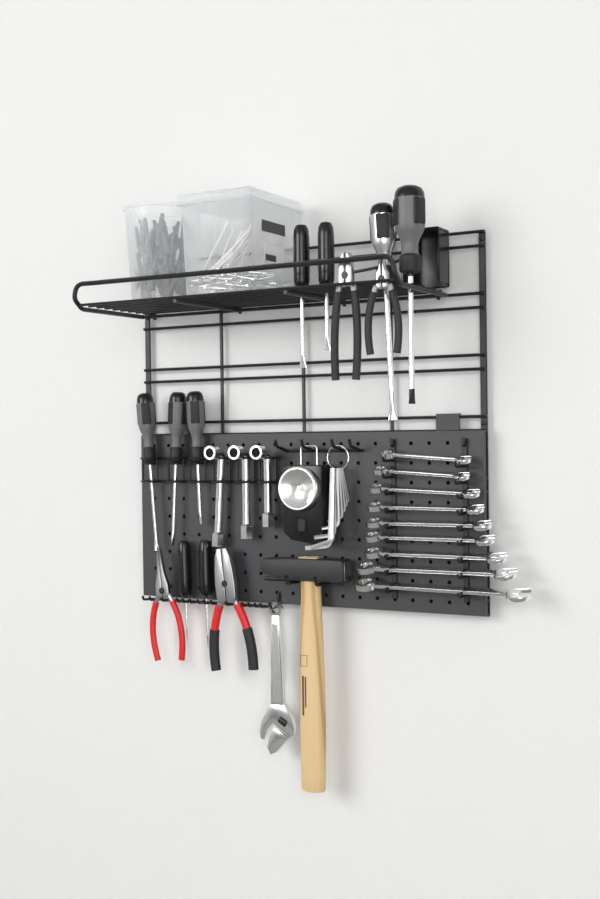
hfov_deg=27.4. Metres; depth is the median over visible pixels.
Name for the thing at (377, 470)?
wrench
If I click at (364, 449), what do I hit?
panel
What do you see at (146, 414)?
screwdriver
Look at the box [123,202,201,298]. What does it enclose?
plastic cup
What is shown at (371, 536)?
wrench
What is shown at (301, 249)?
screwdriver
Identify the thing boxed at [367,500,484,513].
wrench
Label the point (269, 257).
print
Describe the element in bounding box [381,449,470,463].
wrench
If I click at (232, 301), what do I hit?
wire shelf
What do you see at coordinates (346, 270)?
pliers
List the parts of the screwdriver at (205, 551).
handle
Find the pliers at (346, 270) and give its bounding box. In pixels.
[331,252,361,380]
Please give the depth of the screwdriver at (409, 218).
1.47 m
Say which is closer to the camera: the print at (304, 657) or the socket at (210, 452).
the print at (304, 657)
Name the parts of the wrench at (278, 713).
handle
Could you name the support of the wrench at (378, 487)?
attached to the panel
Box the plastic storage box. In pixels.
[175,186,302,294]
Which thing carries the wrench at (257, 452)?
attached to the panel
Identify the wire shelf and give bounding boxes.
[72,254,447,319]
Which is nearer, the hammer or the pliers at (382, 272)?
the pliers at (382, 272)
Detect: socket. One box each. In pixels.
[204,446,220,459]
[212,532,223,546]
[228,446,244,459]
[241,524,251,538]
[250,445,266,459]
[263,512,273,526]
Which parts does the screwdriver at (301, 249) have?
handle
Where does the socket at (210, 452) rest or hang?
attached to the wrench at (210, 452)
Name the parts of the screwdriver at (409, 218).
handle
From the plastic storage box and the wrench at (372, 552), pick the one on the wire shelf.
the plastic storage box
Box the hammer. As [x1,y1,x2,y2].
[261,556,351,792]
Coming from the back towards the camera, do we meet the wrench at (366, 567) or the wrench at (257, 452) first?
the wrench at (257, 452)
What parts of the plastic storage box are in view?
lid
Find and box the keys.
[305,445,348,550]
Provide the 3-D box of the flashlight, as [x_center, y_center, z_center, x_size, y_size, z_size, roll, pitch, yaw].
[0.007,0.059,1.615,0.061,0.130,0.040,0,1,29]
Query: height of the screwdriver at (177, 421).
0.214 m
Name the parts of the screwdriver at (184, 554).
handle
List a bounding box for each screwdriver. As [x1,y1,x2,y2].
[136,393,159,550]
[168,392,186,544]
[178,540,191,640]
[186,391,204,523]
[199,540,212,647]
[293,224,309,367]
[318,222,334,350]
[369,202,397,419]
[393,185,425,403]
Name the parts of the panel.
comb rail, ring holder frame, spanner rail, spanner rail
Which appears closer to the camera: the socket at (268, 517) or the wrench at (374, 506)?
the wrench at (374, 506)
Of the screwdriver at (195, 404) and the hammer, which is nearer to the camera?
the hammer
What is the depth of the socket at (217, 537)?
1.69 m
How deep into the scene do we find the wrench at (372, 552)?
1.53 m
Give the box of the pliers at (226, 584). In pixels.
[209,548,258,670]
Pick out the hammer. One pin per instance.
(303, 569)
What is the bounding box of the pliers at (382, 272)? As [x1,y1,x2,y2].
[364,253,401,354]
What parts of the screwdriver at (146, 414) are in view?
handle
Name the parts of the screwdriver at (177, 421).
handle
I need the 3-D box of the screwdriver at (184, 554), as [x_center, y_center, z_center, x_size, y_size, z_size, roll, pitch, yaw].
[-0.160,0.198,1.726,0.018,0.141,0.018,-2,0,29]
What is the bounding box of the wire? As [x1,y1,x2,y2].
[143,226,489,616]
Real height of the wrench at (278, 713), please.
0.206 m
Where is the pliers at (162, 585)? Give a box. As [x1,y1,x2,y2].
[150,548,185,660]
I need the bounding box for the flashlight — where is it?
[278,445,331,543]
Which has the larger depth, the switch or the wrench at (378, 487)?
the switch
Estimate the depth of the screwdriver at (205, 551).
1.70 m
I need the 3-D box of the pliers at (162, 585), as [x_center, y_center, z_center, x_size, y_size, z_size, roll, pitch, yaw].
[-0.186,0.218,1.729,0.059,0.161,0.010,0,1,26]
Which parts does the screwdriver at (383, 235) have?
handle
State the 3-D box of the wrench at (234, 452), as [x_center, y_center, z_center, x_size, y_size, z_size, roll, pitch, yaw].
[-0.079,0.058,1.660,0.019,0.126,0.038,0,1,29]
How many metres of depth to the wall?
1.68 m
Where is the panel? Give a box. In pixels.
[140,413,487,616]
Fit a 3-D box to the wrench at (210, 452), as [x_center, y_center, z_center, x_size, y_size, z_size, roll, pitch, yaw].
[-0.115,0.064,1.680,0.022,0.139,0.042,-1,1,15]
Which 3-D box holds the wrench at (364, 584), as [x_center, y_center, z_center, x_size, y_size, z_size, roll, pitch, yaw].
[0.174,0.173,1.529,0.234,0.019,0.032,0,1,29]
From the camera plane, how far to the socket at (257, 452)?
1.63 m
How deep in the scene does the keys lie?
1.58 m
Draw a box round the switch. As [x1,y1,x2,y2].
[298,518,305,531]
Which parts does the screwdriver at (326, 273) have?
handle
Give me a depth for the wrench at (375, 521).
1.53 m
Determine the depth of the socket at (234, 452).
1.64 m
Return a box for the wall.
[0,0,599,898]
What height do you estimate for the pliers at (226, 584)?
0.170 m
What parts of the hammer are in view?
handle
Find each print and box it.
[266,254,275,261]
[302,655,306,715]
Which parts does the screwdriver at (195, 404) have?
handle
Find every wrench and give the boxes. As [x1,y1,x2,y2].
[204,446,225,546]
[228,446,251,538]
[250,445,273,526]
[260,601,296,753]
[355,576,530,601]
[356,560,517,580]
[364,530,494,545]
[364,546,507,563]
[365,516,491,530]
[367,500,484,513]
[368,482,479,497]
[373,465,469,480]
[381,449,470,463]
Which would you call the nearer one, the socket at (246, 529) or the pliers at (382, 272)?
the pliers at (382, 272)

